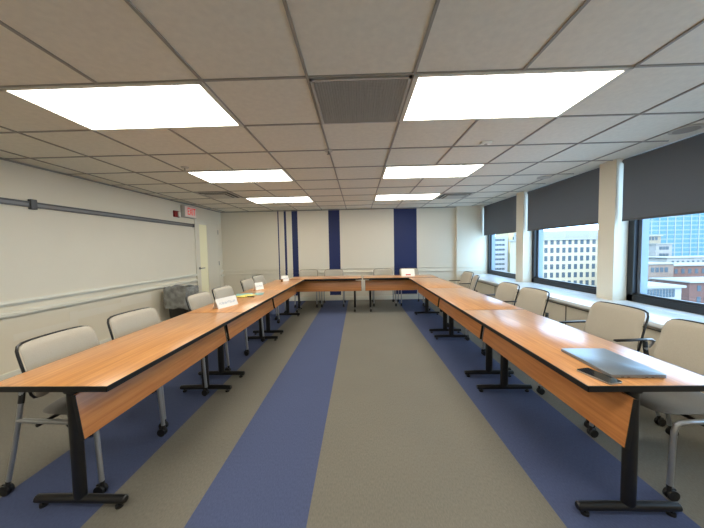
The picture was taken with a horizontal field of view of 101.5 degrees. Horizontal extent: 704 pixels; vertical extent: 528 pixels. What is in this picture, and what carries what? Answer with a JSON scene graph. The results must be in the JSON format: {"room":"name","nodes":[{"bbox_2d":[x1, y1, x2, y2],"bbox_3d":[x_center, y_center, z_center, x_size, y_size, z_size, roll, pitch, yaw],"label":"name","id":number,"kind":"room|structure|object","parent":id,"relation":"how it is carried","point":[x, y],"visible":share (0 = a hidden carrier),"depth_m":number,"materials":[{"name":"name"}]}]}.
{"room":"conference room","nodes":[
{"label":"conference room","id":0,"kind":"room"},
{"bbox_2d":[0,157,223,374],"bbox_3d":[-3.609,-0.053,2.369,0.120,2.573,9.790,-1,3,3],"label":"wall","id":1,"kind":"structure","parent":0,"point":[43,252],"depth_m":3.66,"materials":[{"name":"paint"}]},
{"bbox_2d":[13,294,150,340],"bbox_3d":[-3.448,0.650,3.915,0.002,0.200,1.901,-1,3,3],"label":"trim","id":2,"kind":"structure","parent":1,"relation":"attached to","point":[74,315],"depth_m":3.65,"materials":[{"name":"beige"}]},
{"bbox_2d":[0,317,169,380],"bbox_3d":[-3.518,1.181,2.433,0.014,0.100,9.786,-1,3,3],"label":"baseboard","id":3,"kind":"structure","parent":1,"relation":"attached to","point":[18,371],"depth_m":2.98,"materials":[{"name":"beige paint"}]},
{"bbox_2d":[0,197,194,226],"bbox_3d":[-3.540,-0.605,2.312,0.049,0.110,7.530,-1,3,3],"label":"wall rail","id":4,"kind":"object","parent":1,"relation":"attached to","point":[32,204],"visible":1,"depth_m":3.61,"materials":[{"name":"grey metal"}]},
{"bbox_2d":[0,270,223,306],"bbox_3d":[-3.524,0.432,2.393,0.032,0.048,9.787,-1,3,3],"label":"trim","id":5,"kind":"structure","parent":1,"relation":"attached to","point":[47,297],"depth_m":3.67,"materials":[{"name":"beige paint"}]},
{"bbox_2d":[0,274,224,318],"bbox_3d":[-3.519,0.546,2.399,0.038,0.058,9.787,-1,3,3],"label":"trim","id":6,"kind":"structure","parent":1,"relation":"attached to","point":[102,297],"depth_m":3.66,"materials":[{"name":"beige paint"}]},
{"bbox_2d":[173,210,180,217],"bbox_3d":[-3.349,-0.959,5.509,0.070,0.120,0.140,-1,3,3],"label":"fire alarm","id":7,"kind":"object","parent":1,"relation":"attached to","point":[175,213],"visible":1,"depth_m":5.49,"materials":[{"name":"red plastic"}]},
{"bbox_2d":[180,205,196,218],"bbox_3d":[-3.319,-1.055,5.848,0.092,0.235,0.390,-1,3,3],"label":"exit sign","id":8,"kind":"object","parent":1,"relation":"attached to","point":[186,211],"visible":0.96,"depth_m":5.77,"materials":[{"name":"grey plastic"}]},
{"bbox_2d":[194,219,220,302],"bbox_3d":[-3.269,0.005,6.620,0.070,1.995,0.980,-1,3,3],"label":"door","id":9,"kind":"structure","parent":1,"relation":"in","point":[206,233],"depth_m":6.57,"materials":[{"name":"beige paint"}]},
{"bbox_2d":[0,157,455,212],"bbox_3d":[-0.409,-1.084,2.245,6.920,0.017,9.780,-1,3,1],"label":"trim","id":10,"kind":"structure","parent":1,"relation":"attached to","point":[4,159],"depth_m":4.92,"materials":[{"name":"grey"}]},
{"bbox_2d":[0,0,703,211],"bbox_3d":[-0.409,-1.096,2.250,6.920,0.008,9.768,-1,3,1],"label":"grid","id":11,"kind":"object","parent":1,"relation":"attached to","point":[128,2],"depth_m":2.23,"materials":[{"name":"grey metal"}]},
{"bbox_2d":[220,207,455,296],"bbox_3d":[-0.135,-0.377,7.235,7.220,2.573,0.120,-1,3,1],"label":"wall","id":12,"kind":"structure","parent":0,"point":[371,239],"depth_m":7.17,"materials":[{"name":"paint"}]},
{"bbox_2d":[223,266,455,274],"bbox_3d":[-0.345,0.165,7.197,5.839,0.115,0.022,-1,3,1],"label":"trim","id":13,"kind":"structure","parent":12,"relation":"attached to","point":[437,266],"depth_m":7.19,"materials":[{"name":"paint"}]},
{"bbox_2d":[289,295,424,300],"bbox_3d":[-0.331,0.865,7.238,5.839,0.100,0.014,-1,3,1],"label":"baseboard","id":14,"kind":"structure","parent":12,"relation":"attached to","point":[403,296],"depth_m":7.22,"materials":[{"name":"beige paint"}]},
{"bbox_2d":[0,299,703,527],"bbox_3d":[-0.265,1.232,2.365,7.320,0.120,9.980,-1,3,1],"label":"floor","id":15,"kind":"structure","parent":0,"point":[362,418],"depth_m":1.85,"materials":[{"name":"carpet"}]},
{"bbox_2d":[0,326,167,496],"bbox_3d":[-1.600,0.821,1.771,0.594,0.813,0.520,-1,3,1],"label":"chair","id":16,"kind":"object","parent":15,"relation":"on","point":[44,349],"visible":0.39,"depth_m":1.60,"materials":[{"name":"grey fabric"}]},
{"bbox_2d":[0,313,242,509],"bbox_3d":[-1.344,0.859,2.046,0.570,0.700,1.481,-1,3,2],"label":"table","id":17,"kind":"object","parent":15,"relation":"on","point":[101,382],"visible":1,"depth_m":1.54,"materials":[{"name":"brown wood"}]},
{"bbox_2d":[107,307,208,427],"bbox_3d":[-1.603,0.790,2.354,0.594,0.813,0.520,-1,3,7],"label":"chair","id":18,"kind":"object","parent":15,"relation":"on","point":[122,324],"visible":0.27,"depth_m":2.34,"materials":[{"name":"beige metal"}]},
{"bbox_2d":[163,285,198,318],"bbox_3d":[-3.051,0.726,5.173,0.486,0.701,0.417,-1,3,3],"label":"trash bin","id":19,"kind":"object","parent":15,"relation":"on","point":[174,297],"visible":0.77,"depth_m":4.97,"materials":[{"name":"black metal"}]},
{"bbox_2d":[185,291,249,370],"bbox_3d":[-1.567,0.740,3.300,0.594,0.813,0.520,-1,3,3],"label":"chair","id":20,"kind":"object","parent":15,"relation":"on","point":[200,299],"visible":0.34,"depth_m":3.27,"materials":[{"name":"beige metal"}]},
{"bbox_2d":[187,290,284,377],"bbox_3d":[-1.296,0.779,3.528,0.570,0.700,1.481,-1,3,2],"label":"table","id":21,"kind":"object","parent":15,"relation":"on","point":[256,307],"visible":0.61,"depth_m":3.15,"materials":[{"name":"brown wood"}]},
{"bbox_2d":[213,295,237,308],"bbox_3d":[-1.349,0.404,3.076,0.071,0.100,0.290,0,3,19],"label":"name card","id":22,"kind":"object","parent":21,"relation":"on","point":[228,301],"visible":1,"depth_m":3.05,"materials":[{"name":"white paper"}]},
{"bbox_3d":[-1.437,0.413,3.839,0.210,0.004,0.280,-2,3,-19],"label":"folder","id":23,"kind":"object","parent":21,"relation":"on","visible":0},
{"bbox_2d":[236,294,254,297],"bbox_3d":[-1.379,0.412,3.738,0.150,0.006,0.210,0,3,26],"label":"booklet","id":24,"kind":"object","parent":23,"relation":"on","point":[245,295],"visible":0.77,"depth_m":3.74,"materials":[{"name":"yellow paper"}]},
{"bbox_2d":[212,286,264,352],"bbox_3d":[-1.546,0.710,3.846,0.594,0.813,0.520,-1,3,6],"label":"chair","id":25,"kind":"object","parent":15,"relation":"on","point":[223,291],"visible":0.26,"depth_m":3.89,"materials":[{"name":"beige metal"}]},
{"bbox_2d":[240,278,279,322],"bbox_3d":[-1.574,0.658,4.839,0.594,0.813,0.520,-1,3,4],"label":"chair","id":26,"kind":"object","parent":15,"relation":"on","point":[248,284],"visible":0.33,"depth_m":4.87,"materials":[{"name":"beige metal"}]},
{"bbox_2d":[252,275,285,319],"bbox_3d":[-1.629,0.621,5.561,0.594,0.813,0.520,-1,3,6],"label":"chair","id":27,"kind":"object","parent":15,"relation":"on","point":[257,278],"visible":0.27,"depth_m":5.58,"materials":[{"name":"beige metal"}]},
{"bbox_2d":[247,279,304,334],"bbox_3d":[-1.248,0.700,5.010,0.570,0.700,1.481,-1,3,2],"label":"table","id":28,"kind":"object","parent":15,"relation":"on","point":[289,287],"visible":0.73,"depth_m":4.79,"materials":[{"name":"brown wood"}]},
{"bbox_2d":[253,282,263,289],"bbox_3d":[-1.426,0.333,4.386,0.075,0.105,0.140,1,4,36],"label":"name card","id":29,"kind":"object","parent":28,"relation":"on","point":[259,285],"visible":0.99,"depth_m":4.37,"materials":[{"name":"white paper"}]},
{"bbox_2d":[280,275,288,280],"bbox_3d":[-1.292,0.274,5.511,0.071,0.100,0.150,2,4,41],"label":"name card","id":30,"kind":"object","parent":28,"relation":"on","point":[285,278],"visible":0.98,"depth_m":5.50,"materials":[{"name":"white paper"}]},
{"bbox_2d":[294,270,320,307],"bbox_3d":[-1.022,0.553,6.630,0.520,0.813,0.594,-1,3,1],"label":"chair","id":31,"kind":"object","parent":15,"relation":"on","point":[302,273],"visible":0.41,"depth_m":6.77,"materials":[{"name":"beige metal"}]},
{"bbox_2d":[289,276,361,312],"bbox_3d":[-0.533,0.632,6.040,1.481,0.700,0.570,-1,3,1],"label":"table","id":32,"kind":"object","parent":15,"relation":"on","point":[312,283],"visible":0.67,"depth_m":5.93,"materials":[{"name":"brown wood"}]},
{"bbox_2d":[321,269,345,306],"bbox_3d":[-0.427,0.542,6.616,0.520,0.813,0.594,-1,3,1],"label":"chair","id":33,"kind":"object","parent":15,"relation":"on","point":[329,272],"visible":0.41,"depth_m":6.76,"materials":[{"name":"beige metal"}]},
{"bbox_2d":[372,268,396,306],"bbox_3d":[0.728,0.521,6.590,0.520,0.813,0.594,-1,3,1],"label":"chair","id":34,"kind":"object","parent":15,"relation":"on","point":[379,271],"visible":0.34,"depth_m":6.73,"materials":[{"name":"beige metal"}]},
{"bbox_2d":[363,274,436,311],"bbox_3d":[0.976,0.604,6.006,1.481,0.700,0.570,-1,3,1],"label":"table","id":35,"kind":"object","parent":15,"relation":"on","point":[372,282],"visible":0.76,"depth_m":5.90,"materials":[{"name":"brown wood"}]},
{"bbox_2d":[401,269,414,275],"bbox_3d":[1.169,0.177,6.014,0.270,0.145,0.103,-1,3,1],"label":"name card","id":36,"kind":"object","parent":35,"relation":"on","point":[404,272],"visible":0.93,"depth_m":5.99,"materials":[{"name":"white paper"}]},
{"bbox_2d":[397,268,423,305],"bbox_3d":[1.332,0.510,6.577,0.520,0.813,0.594,-1,3,1],"label":"chair","id":37,"kind":"object","parent":15,"relation":"on","point":[415,269],"visible":0.23,"depth_m":6.72,"materials":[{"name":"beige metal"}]},
{"bbox_2d":[409,277,464,332],"bbox_3d":[1.384,0.655,4.911,0.570,0.700,1.481,-1,3,2],"label":"table","id":38,"kind":"object","parent":15,"relation":"on","point":[431,282],"visible":0.79,"depth_m":4.68,"materials":[{"name":"brown wood"}]},
{"bbox_2d":[440,271,473,311],"bbox_3d":[2.021,0.556,5.457,0.595,0.813,0.524,-1,3,-1],"label":"chair","id":39,"kind":"object","parent":15,"relation":"on","point":[466,277],"visible":0.35,"depth_m":5.46,"materials":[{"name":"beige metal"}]},
{"bbox_2d":[447,275,479,326],"bbox_3d":[1.854,0.597,4.760,0.594,0.813,0.520,0,3,17],"label":"chair","id":40,"kind":"object","parent":15,"relation":"on","point":[474,281],"visible":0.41,"depth_m":4.61,"materials":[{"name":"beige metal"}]},
{"bbox_2d":[426,288,521,376],"bbox_3d":[1.341,0.734,3.429,0.570,0.700,1.481,-1,3,2],"label":"table","id":41,"kind":"object","parent":15,"relation":"on","point":[452,301],"visible":0.75,"depth_m":3.10,"materials":[{"name":"brown wood"}]},
{"bbox_2d":[465,282,519,350],"bbox_3d":[1.833,0.653,3.698,0.595,0.813,0.524,-1,3,-1],"label":"chair","id":42,"kind":"object","parent":15,"relation":"on","point":[506,291],"visible":0.37,"depth_m":3.69,"materials":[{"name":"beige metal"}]},
{"bbox_2d":[481,287,549,369],"bbox_3d":[1.818,0.682,3.155,0.594,0.813,0.520,-1,3,-3],"label":"chair","id":43,"kind":"object","parent":15,"relation":"on","point":[530,299],"visible":0.44,"depth_m":3.13,"materials":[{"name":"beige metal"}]},
{"bbox_2d":[461,274,703,392],"bbox_3d":[2.826,0.802,2.228,0.520,0.595,9.665,-1,3,1],"label":"radiator cover","id":44,"kind":"object","parent":15,"relation":"on","point":[562,305],"visible":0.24,"depth_m":3.49,"materials":[{"name":"white"}]},
{"bbox_2d":[461,274,703,328],"bbox_3d":[2.820,0.524,2.214,0.520,0.040,9.665,-1,3,1],"label":"window sill","id":45,"kind":"structure","parent":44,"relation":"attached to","point":[657,319],"depth_m":3.47,"materials":[{"name":"white"}]},
{"bbox_2d":[462,309,703,517],"bbox_3d":[1.297,0.813,1.946,0.570,0.700,1.481,-1,3,2],"label":"table","id":46,"kind":"object","parent":15,"relation":"on","point":[533,342],"visible":0.98,"depth_m":1.43,"materials":[{"name":"brown wood"}]},
{"bbox_2d":[576,368,621,384],"bbox_3d":[1.096,0.498,1.280,0.072,0.008,0.150,-2,3,-12],"label":"phone","id":47,"kind":"object","parent":46,"relation":"on","point":[604,378],"visible":1,"depth_m":1.26,"materials":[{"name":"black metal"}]},
{"bbox_2d":[561,348,666,377],"bbox_3d":[1.263,0.483,1.421,0.236,0.017,0.337,-1,3,3],"label":"laptop","id":48,"kind":"object","parent":46,"relation":"on","point":[607,362],"visible":1,"depth_m":1.38,"materials":[{"name":"silver metal"}]},
{"bbox_2d":[536,301,665,427],"bbox_3d":[1.891,0.729,2.245,0.594,0.813,0.524,-1,3,-3],"label":"chair","id":49,"kind":"object","parent":15,"relation":"on","point":[620,324],"visible":0.56,"depth_m":2.19,"materials":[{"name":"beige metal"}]},
{"bbox_2d":[587,319,703,500],"bbox_3d":[1.854,0.761,1.663,0.594,0.813,0.520,-1,3,1],"label":"chair","id":50,"kind":"object","parent":15,"relation":"on","point":[680,342],"visible":0.62,"depth_m":1.64,"materials":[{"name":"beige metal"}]},
{"bbox_2d":[0,0,703,211],"bbox_3d":[-0.310,-1.129,2.240,7.320,0.056,9.980,-1,3,1],"label":"ceiling","id":51,"kind":"structure","parent":0,"point":[104,40],"depth_m":1.61,"materials":[{"name":"tile"}]},
{"bbox_2d":[0,81,243,130],"bbox_3d":[-1.469,-1.058,1.973,1.220,0.011,0.610,-1,3,1],"label":"recessed light","id":52,"kind":"object","parent":51,"relation":"in","point":[166,105],"visible":1,"depth_m":1.91,"materials":[{"name":"white plastic"}]},
{"bbox_2d":[194,192,241,198],"bbox_3d":[-2.318,-1.196,5.039,0.586,0.029,0.586,-1,3,1],"label":"ceiling vent","id":53,"kind":"object","parent":51,"relation":"in","point":[213,195],"visible":1,"depth_m":4.96,"materials":[{"name":"grey metal"}]},
{"bbox_2d":[186,169,293,182],"bbox_3d":[-1.430,-1.156,3.800,1.220,0.011,0.610,-1,3,1],"label":"recessed light","id":54,"kind":"object","parent":51,"relation":"in","point":[269,175],"visible":1,"depth_m":3.77,"materials":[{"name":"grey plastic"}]},
{"bbox_2d":[245,196,313,202],"bbox_3d":[-1.390,-1.254,5.627,1.220,0.011,0.610,-1,3,1],"label":"recessed light","id":55,"kind":"object","parent":51,"relation":"in","point":[266,199],"visible":0.99,"depth_m":5.62,"materials":[{"name":"white plastic"}]},
{"bbox_2d":[324,149,331,154],"bbox_3d":[-0.234,-1.115,2.870,0.090,0.044,0.090,-1,3,1],"label":"sprinkler","id":56,"kind":"object","parent":51,"relation":"attached to","point":[326,150],"visible":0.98,"depth_m":2.86,"materials":[{"name":"grey metal"}]},
{"bbox_2d":[310,75,411,123],"bbox_3d":[0.056,-1.084,1.939,0.586,0.015,0.586,-1,3,1],"label":"ceiling vent","id":57,"kind":"object","parent":51,"relation":"in","point":[373,99],"visible":1,"depth_m":1.87,"materials":[{"name":"grey metal"}]},
{"bbox_2d":[374,193,441,200],"bbox_3d":[1.049,-1.298,5.572,1.220,0.011,0.610,-1,3,1],"label":"recessed light","id":58,"kind":"object","parent":51,"relation":"in","point":[394,196],"visible":0.97,"depth_m":5.56,"materials":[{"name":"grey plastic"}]},
{"bbox_2d":[376,194,438,199],"bbox_3d":[1.049,-1.300,5.572,1.160,0.006,0.560,-1,3,1],"label":"diffuser","id":59,"kind":"object","parent":58,"relation":"attached to","point":[395,196],"depth_m":5.56,"materials":[{"name":"white plastic"}]},
{"bbox_2d":[381,164,486,178],"bbox_3d":[1.009,-1.200,3.745,1.220,0.011,0.610,-1,3,1],"label":"recessed light","id":60,"kind":"object","parent":51,"relation":"in","point":[465,170],"visible":0.97,"depth_m":3.71,"materials":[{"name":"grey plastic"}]},
{"bbox_2d":[435,193,473,198],"bbox_3d":[1.963,-1.305,5.552,0.586,0.029,0.586,-1,3,1],"label":"ceiling vent","id":61,"kind":"object","parent":51,"relation":"in","point":[444,195],"visible":0.97,"depth_m":5.47,"materials":[{"name":"grey metal"}]},
{"bbox_2d":[479,141,491,144],"bbox_3d":[1.265,-1.140,2.717,0.100,0.026,0.060,-1,3,1],"label":"smoke detector","id":62,"kind":"object","parent":51,"relation":"attached to","point":[482,142],"visible":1,"depth_m":2.70,"materials":[{"name":"white plastic"}]},
{"bbox_2d":[399,67,634,121],"bbox_3d":[0.970,-1.102,1.919,1.220,0.011,0.610,-1,3,1],"label":"recessed light","id":63,"kind":"object","parent":51,"relation":"in","point":[531,94],"visible":0.97,"depth_m":1.85,"materials":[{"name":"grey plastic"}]},
{"bbox_2d":[537,176,551,178],"bbox_3d":[2.792,-1.257,4.180,0.180,0.010,0.180,-1,3,1],"label":"ceiling speaker","id":64,"kind":"object","parent":51,"relation":"attached to","point":[541,177],"visible":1,"depth_m":4.16,"materials":[{"name":"grey"}]},
{"bbox_2d":[668,123,703,134],"bbox_3d":[2.906,-1.169,2.499,0.220,0.012,0.220,-1,3,1],"label":"ceiling speaker","id":65,"kind":"object","parent":51,"relation":"attached to","point":[693,127],"visible":1,"depth_m":2.48,"materials":[{"name":"grey"}]},
{"bbox_2d":[456,206,481,284],"bbox_3d":[2.870,-0.277,7.075,0.610,2.273,0.080,-1,3,1],"label":"wall column","id":66,"kind":"structure","parent":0,"point":[468,218],"depth_m":7.02,"materials":[{"name":"paint"}]},
{"bbox_2d":[456,266,481,270],"bbox_3d":[2.869,0.111,7.045,0.625,0.115,0.022,-1,3,1],"label":"trim","id":67,"kind":"structure","parent":66,"relation":"attached to","point":[456,266],"depth_m":7.04,"materials":[{"name":"beige paint"}]},
{"bbox_2d":[482,158,628,299],"bbox_3d":[3.218,-0.176,2.215,0.300,2.573,9.780,-1,3,1],"label":"wall","id":68,"kind":"structure","parent":0,"point":[612,251],"depth_m":3.50,"materials":[{"name":"paint"}]},
{"bbox_2d":[485,235,515,280],"bbox_3d":[3.297,-0.542,6.276,0.290,1.674,1.570,-1,3,1],"label":"window","id":69,"kind":"structure","parent":68,"relation":"in","point":[491,271],"depth_m":6.96,"materials":[{"name":"black"}]},
{"bbox_2d":[484,195,516,235],"bbox_3d":[3.221,-1.010,6.252,0.057,0.716,1.540,-1,3,1],"label":"roller blind","id":70,"kind":"object","parent":68,"relation":"attached to","point":[500,216],"visible":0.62,"depth_m":6.17,"materials":[{"name":"grey fabric"}]},
{"bbox_2d":[524,230,596,296],"bbox_3d":[3.258,-0.444,4.434,0.290,1.674,1.640,-1,3,1],"label":"window","id":71,"kind":"structure","parent":68,"relation":"in","point":[537,235],"depth_m":5.11,"materials":[{"name":"black metal"}]},
{"bbox_2d":[527,168,599,230],"bbox_3d":[3.181,-0.912,4.410,0.057,0.716,1.610,-1,3,1],"label":"roller blind","id":72,"kind":"object","parent":68,"relation":"attached to","point":[572,201],"visible":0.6,"depth_m":4.23,"materials":[{"name":"grey fabric"}]},
{"bbox_2d":[612,219,703,318],"bbox_3d":[3.218,-0.344,2.565,0.290,1.674,1.637,-1,3,1],"label":"window","id":73,"kind":"structure","parent":68,"relation":"in","point":[638,230],"depth_m":3.29,"materials":[{"name":"black metal"}]},
{"bbox_2d":[622,133,703,220],"bbox_3d":[3.141,-0.812,2.542,0.057,0.716,1.607,-1,3,1],"label":"roller blind","id":74,"kind":"object","parent":68,"relation":"attached to","point":[667,180],"visible":1,"depth_m":2.86,"materials":[{"name":"grey fabric"}]},
{"label":"outside","id":75,"kind":"structure","parent":0,"visible":0},
{"bbox_3d":[207.364,29.973,300.145,600.000,1.000,595.000,-1,3,1],"label":"ground","id":76,"kind":"structure","parent":75,"visible":0},
{"bbox_2d":[495,236,507,271],"bbox_3d":[72.202,12.759,153.345,15.000,54.100,12.080,-1,3,1],"label":"office building","id":77,"kind":"structure","parent":76,"relation":"on","point":[501,242],"depth_m":146.32,"materials":[{"name":"grey"}]},
{"bbox_2d":[496,232,515,272],"bbox_3d":[85.808,4.415,155.611,9.600,70.000,14.080,-1,3,1],"label":"office building","id":78,"kind":"structure","parent":76,"relation":"on","point":[510,235],"depth_m":148.19,"materials":[{"name":"beige"}]},
{"bbox_2d":[509,230,597,285],"bbox_3d":[91.146,13.247,127.812,33.000,55.100,18.900,-1,3,1],"label":"office building","id":79,"kind":"structure","parent":76,"relation":"on","point":[568,256],"depth_m":118.29,"materials":[{"name":"beige concrete"}]},
{"bbox_2d":[649,235,662,243],"bbox_3d":[153.737,11.485,154.419,9.000,53.400,14.900,-1,3,1],"label":"office building","id":80,"kind":"structure","parent":76,"relation":"on","point":[653,239],"depth_m":146.25,"materials":[{"name":"white concrete"}]},
{"bbox_2d":[649,243,674,255],"bbox_3d":[147.743,14.555,141.190,8.500,48.900,9.900,-1,3,1],"label":"office building","id":81,"kind":"structure","parent":76,"relation":"on","point":[654,249],"depth_m":135.75,"materials":[{"name":"grey"}]},
{"bbox_2d":[648,262,677,281],"bbox_3d":[94.780,20.974,94.090,9.500,43.100,10.900,-1,3,1],"label":"office building","id":82,"kind":"structure","parent":76,"relation":"on","point":[655,269],"depth_m":88.21,"materials":[{"name":"grey concrete"}]},
{"bbox_2d":[647,281,686,299],"bbox_3d":[73.354,24.473,72.701,10.500,39.200,8.900,-1,3,1],"label":"office building","id":83,"kind":"structure","parent":76,"relation":"on","point":[666,290],"depth_m":67.85,"materials":[{"name":"grey concrete"}]},
{"bbox_2d":[648,255,703,262],"bbox_3d":[147.259,18.175,127.871,29.000,43.100,12.900,-1,3,1],"label":"office building","id":84,"kind":"structure","parent":76,"relation":"on","point":[700,258],"depth_m":121.22,"materials":[{"name":"grey concrete"}]},
{"bbox_2d":[649,213,703,255],"bbox_3d":[257.998,-13.801,228.957,94.000,92.000,30.300,-1,3,1],"label":"glass tower","id":85,"kind":"structure","parent":76,"relation":"on","point":[686,231],"depth_m":213.78,"materials":[{"name":"blue glass"}]},
{"bbox_2d":[649,277,703,302],"bbox_3d":[102.309,23.571,82.047,25.000,38.900,10.900,-1,3,1],"label":"office building","id":86,"kind":"structure","parent":76,"relation":"on","point":[694,292],"depth_m":77.28,"materials":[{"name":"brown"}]},
{"bbox_2d":[673,262,703,276],"bbox_3d":[120.702,20.683,101.531,37.000,41.900,12.900,-1,3,1],"label":"office building","id":87,"kind":"structure","parent":76,"relation":"on","point":[682,269],"depth_m":94.91,"materials":[{"name":"brick"}]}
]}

